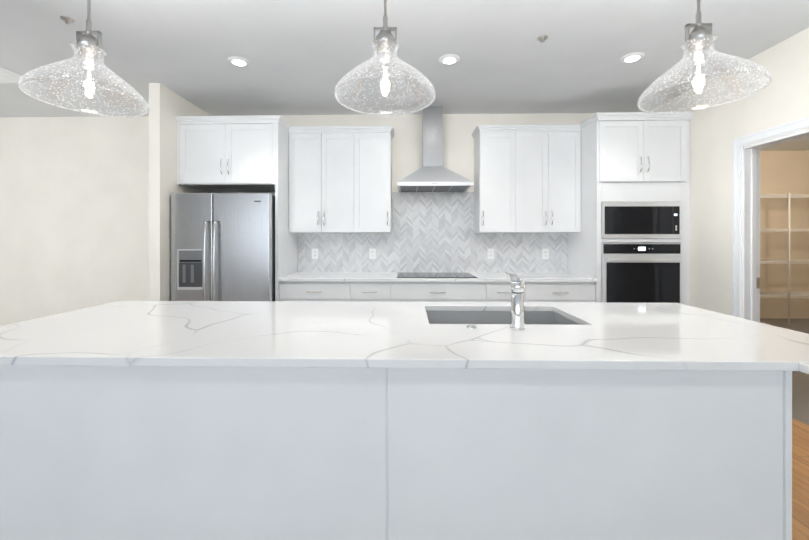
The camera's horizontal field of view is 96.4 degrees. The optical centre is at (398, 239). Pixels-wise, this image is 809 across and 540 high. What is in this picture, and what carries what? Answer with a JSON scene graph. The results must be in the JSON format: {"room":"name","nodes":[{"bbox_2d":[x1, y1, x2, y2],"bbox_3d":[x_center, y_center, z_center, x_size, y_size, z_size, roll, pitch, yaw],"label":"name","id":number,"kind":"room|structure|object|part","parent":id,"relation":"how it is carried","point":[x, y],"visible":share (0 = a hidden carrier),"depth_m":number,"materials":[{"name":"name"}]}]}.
{"room":"kitchen","nodes":[
{"label":"kitchen","id":0,"kind":"room"},
{"bbox_2d":[144,83,210,300],"bbox_3d":[-2.258,-0.074,3.795,0.105,2.745,0.880,0,0,1],"label":"wall","id":1,"kind":"structure","parent":0,"point":[160,127],"depth_m":3.42,"materials":[{"name":"white paint"}]},
{"bbox_2d":[0,113,594,325],"bbox_3d":[-2.066,-0.074,4.301,10.040,2.745,0.121,0,0,1],"label":"wall","id":2,"kind":"structure","parent":0,"point":[85,212],"depth_m":4.27,"materials":[{"name":"white paint"}]},
{"bbox_2d":[177,120,290,192],"bbox_3d":[-1.695,-0.858,3.911,1.012,0.624,0.638,0,0,1],"label":"upper cabinet","id":3,"kind":"object","parent":2,"relation":"attached to","point":[214,156],"depth_m":3.60,"materials":[{"name":"white paint"}]},
{"bbox_2d":[287,128,362,235],"bbox_3d":[-0.802,-0.619,4.047,0.764,1.090,0.328,0,0,1],"label":"upper cabinet","id":4,"kind":"object","parent":2,"relation":"attached to","point":[323,194],"depth_m":3.89,"materials":[{"name":"white paint"}]},
{"bbox_2d":[359,128,394,235],"bbox_3d":[-0.310,-0.619,4.037,0.451,1.090,0.328,0,0,1],"label":"upper cabinet","id":5,"kind":"object","parent":2,"relation":"attached to","point":[376,196],"depth_m":3.88,"materials":[{"name":"white paint"}]},
{"bbox_2d":[398,106,472,191],"bbox_3d":[0.375,-0.994,3.937,0.767,0.902,0.499,0,0,1],"label":"range hood","id":6,"kind":"object","parent":2,"relation":"attached to","point":[432,174],"visible":0.98,"depth_m":3.93,"materials":[{"name":"silver metal"}]},
{"bbox_2d":[471,128,522,235],"bbox_3d":[1.082,-0.619,4.008,0.437,1.090,0.328,0,0,1],"label":"upper cabinet","id":7,"kind":"object","parent":2,"relation":"attached to","point":[497,196],"depth_m":3.85,"materials":[{"name":"white paint"}]},
{"bbox_2d":[515,128,582,235],"bbox_3d":[1.558,-0.619,3.998,0.746,1.090,0.328,0,0,1],"label":"upper cabinet","id":8,"kind":"object","parent":2,"relation":"attached to","point":[552,157],"depth_m":3.84,"materials":[{"name":"white paint"}]},
{"bbox_2d":[571,204,682,239],"bbox_3d":[2.353,-0.285,3.794,0.754,0.534,0.608,0,0,1],"label":"upper cabinet","id":9,"kind":"object","parent":2,"relation":"attached to","point":[595,208],"depth_m":3.49,"materials":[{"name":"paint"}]},
{"bbox_2d":[601,202,680,237],"bbox_3d":[2.353,-0.183,3.794,0.754,0.352,0.609,0,0,1],"label":"microwave","id":10,"kind":"object","parent":9,"relation":"in","point":[618,219],"depth_m":3.49,"materials":[{"name":"silver metal"}]},
{"bbox_2d":[583,116,690,207],"bbox_3d":[2.363,-0.765,3.807,0.827,0.809,0.640,0,0,1],"label":"upper cabinet","id":11,"kind":"object","parent":2,"relation":"attached to","point":[627,159],"depth_m":3.50,"materials":[{"name":"white paint"}]},
{"bbox_2d":[0,0,808,116],"bbox_3d":[-2.152,-1.493,0.140,10.040,0.100,8.440,0,0,1],"label":"ceiling","id":12,"kind":"structure","parent":0,"point":[303,57],"depth_m":2.76,"materials":[{"name":"paint"}]},
{"bbox_2d":[0,66,38,83],"bbox_3d":[-3.730,-1.440,3.119,0.820,0.009,0.450,0,0,1],"label":"ceiling vent","id":13,"kind":"object","parent":12,"relation":"in","point":[7,76],"visible":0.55,"depth_m":3.20,"materials":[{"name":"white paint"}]},
{"bbox_2d":[60,16,74,24],"bbox_3d":[-2.175,-1.429,2.375,0.072,0.030,0.072,0,0,1],"label":"sprinkler","id":14,"kind":"object","parent":12,"relation":"attached to","point":[68,20],"visible":1,"depth_m":2.36,"materials":[{"name":"silver metal"}]},
{"bbox_2d":[17,0,148,117],"bbox_3d":[-1.479,-1.051,1.727,0.473,0.786,0.473,0,0,1],"label":"pendant light","id":15,"kind":"object","parent":12,"relation":"hanging from","point":[89,46],"visible":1,"depth_m":1.70,"materials":[{"name":"clear glass"}]},
{"bbox_3d":[-1.479,-0.783,1.727,0.473,0.250,0.473,0,0,1],"label":"lamp shade","id":16,"kind":"part","parent":15,"relation":"part of","materials":[{"name":"clear glass"}]},
{"bbox_3d":[-1.479,-0.752,1.727,0.061,0.167,0.061,0,0,1],"label":"bulb","id":17,"kind":"part","parent":15,"relation":"part of","materials":[{"name":"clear glass"}]},
{"bbox_2d":[228,56,249,66],"bbox_3d":[-1.300,-1.439,2.943,0.170,0.012,0.170,0,0,1],"label":"recessed light","id":18,"kind":"object","parent":12,"relation":"in","point":[238,61],"visible":1,"depth_m":2.92,"materials":[{"name":"white paint"}]},
{"bbox_2d":[334,0,435,115],"bbox_3d":[-0.064,-1.051,1.698,0.473,0.786,0.473,0,0,1],"label":"pendant light","id":19,"kind":"object","parent":12,"relation":"hanging from","point":[385,41],"visible":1,"depth_m":1.68,"materials":[{"name":"clear glass"}]},
{"bbox_3d":[-0.064,-0.783,1.698,0.473,0.250,0.473,0,0,1],"label":"lamp shade","id":20,"kind":"part","parent":19,"relation":"part of","materials":[{"name":"clear glass"}]},
{"bbox_3d":[-0.064,-0.752,1.698,0.061,0.167,0.061,0,0,1],"label":"bulb","id":21,"kind":"part","parent":19,"relation":"part of","materials":[{"name":"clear glass"}]},
{"bbox_2d":[439,54,459,64],"bbox_3d":[0.404,-1.439,2.908,0.170,0.012,0.170,0,0,1],"label":"recessed light","id":22,"kind":"object","parent":12,"relation":"in","point":[447,59],"visible":1,"depth_m":2.89,"materials":[{"name":"white paint"}]},
{"bbox_2d":[537,35,547,42],"bbox_3d":[1.030,-1.430,2.595,0.072,0.030,0.072,0,0,1],"label":"sprinkler","id":23,"kind":"object","parent":12,"relation":"attached to","point":[542,38],"visible":1,"depth_m":2.58,"materials":[{"name":"silver metal"}]},
{"bbox_2d":[620,52,644,62],"bbox_3d":[1.855,-1.439,2.878,0.170,0.012,0.170,0,0,1],"label":"recessed light","id":24,"kind":"object","parent":12,"relation":"in","point":[631,57],"visible":1,"depth_m":2.85,"materials":[{"name":"white paint"}]},
{"bbox_2d":[637,0,771,113],"bbox_3d":[1.381,-1.051,1.668,0.473,0.786,0.473,0,0,1],"label":"pendant light","id":25,"kind":"object","parent":12,"relation":"hanging from","point":[698,40],"visible":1,"depth_m":1.64,"materials":[{"name":"clear glass"}]},
{"bbox_3d":[1.381,-0.752,1.668,0.061,0.167,0.061,0,0,1],"label":"bulb","id":26,"kind":"part","parent":25,"relation":"part of","materials":[{"name":"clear glass"}]},
{"bbox_2d":[651,28,808,315],"bbox_3d":[2.807,-0.070,0.034,0.120,2.745,8.190,0,0,1],"label":"wall","id":27,"kind":"structure","parent":0,"point":[785,99],"depth_m":3.13,"materials":[{"name":"white paint"}]},
{"bbox_2d":[732,116,808,321],"bbox_3d":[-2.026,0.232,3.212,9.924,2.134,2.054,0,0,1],"label":"door frame","id":28,"kind":"structure","parent":27,"relation":"attached to","point":[745,226],"depth_m":2.94,"materials":[{"name":"white paint"}]},
{"bbox_2d":[756,277,759,287],"bbox_3d":[2.910,0.355,2.935,0.030,0.090,0.003,0,0,1],"label":"door hinge","id":29,"kind":"object","parent":28,"relation":"attached to","point":[757,282],"visible":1,"depth_m":2.93,"materials":[{"name":"silver metal"}]},
{"bbox_2d":[760,137,808,318],"bbox_3d":[5.135,-0.124,3.766,4.620,2.845,4.590,0,0,1],"label":"wall","id":30,"kind":"structure","parent":0,"point":[784,168],"depth_m":5.92,"materials":[{"name":"beige paint"}]},
{"bbox_2d":[760,318,808,539],"bbox_3d":[0.117,1.341,1.021,14.540,0.080,10.290,0,0,1],"label":"floor","id":31,"kind":"structure","parent":0,"point":[800,480],"depth_m":2.31,"materials":[{"name":"brown wood"}]},
{"bbox_2d":[171,193,274,300],"bbox_3d":[-1.705,0.428,3.794,0.952,1.742,0.819,0,0,1],"label":"fridge","id":32,"kind":"object","parent":31,"relation":"on","point":[222,246],"visible":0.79,"depth_m":3.46,"materials":[{"name":"silver metal"}]},
{"bbox_2d":[279,280,358,301],"bbox_3d":[-0.801,0.857,3.904,0.773,0.882,0.618,0,0,1],"label":"base cabinet","id":33,"kind":"object","parent":31,"relation":"on","point":[289,290],"depth_m":3.60,"materials":[{"name":"white paint"}]},
{"bbox_2d":[359,280,398,301],"bbox_3d":[-0.277,0.857,3.893,0.528,0.882,0.618,0,0,1],"label":"base cabinet","id":34,"kind":"object","parent":31,"relation":"on","point":[369,290],"depth_m":3.58,"materials":[{"name":"white paint"}]},
{"bbox_2d":[0,366,791,539],"bbox_3d":[-0.226,0.860,1.710,2.987,0.883,1.047,0,0,1],"label":"kitchen island","id":35,"kind":"object","parent":31,"relation":"on","point":[517,417],"depth_m":1.19,"materials":[{"name":"white paint"}]},
{"bbox_2d":[0,302,808,373],"bbox_3d":[-0.044,0.402,1.703,3.450,0.030,1.068,0,0,1],"label":"island countertop","id":36,"kind":"structure","parent":35,"relation":"on","point":[162,335],"depth_m":1.40,"materials":[{"name":"white stone"}]},
{"bbox_2d":[428,310,575,321],"bbox_3d":[0.515,0.528,1.870,0.764,0.245,0.468,0,0,1],"label":"sink","id":37,"kind":"object","parent":36,"relation":"in","point":[437,315],"depth_m":2.10,"materials":[{"name":"grey metal"}]},
{"bbox_2d":[505,270,527,329],"bbox_3d":[0.517,0.266,1.632,0.066,0.242,0.179,0,0,1],"label":"faucet","id":38,"kind":"object","parent":36,"relation":"on","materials":[{"name":"silver metal"}]},
{"bbox_2d":[399,280,494,301],"bbox_3d":[0.388,0.857,3.879,1.075,0.882,0.618,0,0,1],"label":"base cabinet","id":39,"kind":"object","parent":31,"relation":"on","point":[409,290],"depth_m":3.57,"materials":[{"name":"white paint"}]},
{"bbox_2d":[279,272,598,283],"bbox_3d":[0.370,0.399,3.859,3.116,0.030,0.638,0,0,1],"label":"countertop","id":40,"kind":"structure","parent":39,"relation":"on","point":[480,277],"depth_m":3.64,"materials":[{"name":"white stone"}]},
{"bbox_2d":[399,272,474,275],"bbox_3d":[0.386,0.381,3.861,0.800,0.006,0.510,0,0,1],"label":"cooktop","id":41,"kind":"object","parent":40,"relation":"in","point":[400,273],"depth_m":3.97,"materials":[{"name":"black glass"}]},
{"bbox_2d":[495,284,534,301],"bbox_3d":[1.050,0.857,3.865,0.509,0.882,0.618,0,0,1],"label":"base cabinet","id":42,"kind":"object","parent":31,"relation":"on","point":[502,291],"depth_m":3.56,"materials":[{"name":"white paint"}]},
{"bbox_2d":[535,284,598,302],"bbox_3d":[1.550,0.857,3.855,0.757,0.882,0.618,0,0,1],"label":"base cabinet","id":43,"kind":"object","parent":31,"relation":"on","point":[543,292],"depth_m":3.54,"materials":[{"name":"white paint"}]},
{"bbox_2d":[571,240,686,304],"bbox_3d":[2.353,0.397,3.787,0.754,0.702,0.624,0,0,1],"label":"base cabinet","id":44,"kind":"object","parent":31,"relation":"on","point":[627,271],"depth_m":3.48,"materials":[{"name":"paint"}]},
{"bbox_2d":[601,243,682,303],"bbox_3d":[2.352,0.398,3.767,0.754,0.722,0.665,0,0,1],"label":"oven","id":45,"kind":"object","parent":44,"relation":"in","point":[630,272],"depth_m":3.48,"materials":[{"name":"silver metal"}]},
{"bbox_2d":[760,193,808,324],"bbox_3d":[6.013,0.297,5.708,2.696,2.000,0.423,0,0,1],"label":"pantry shelving","id":46,"kind":"object","parent":31,"relation":"on","point":[788,293],"visible":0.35,"depth_m":5.53,"materials":[{"name":"white wood"}]}
]}

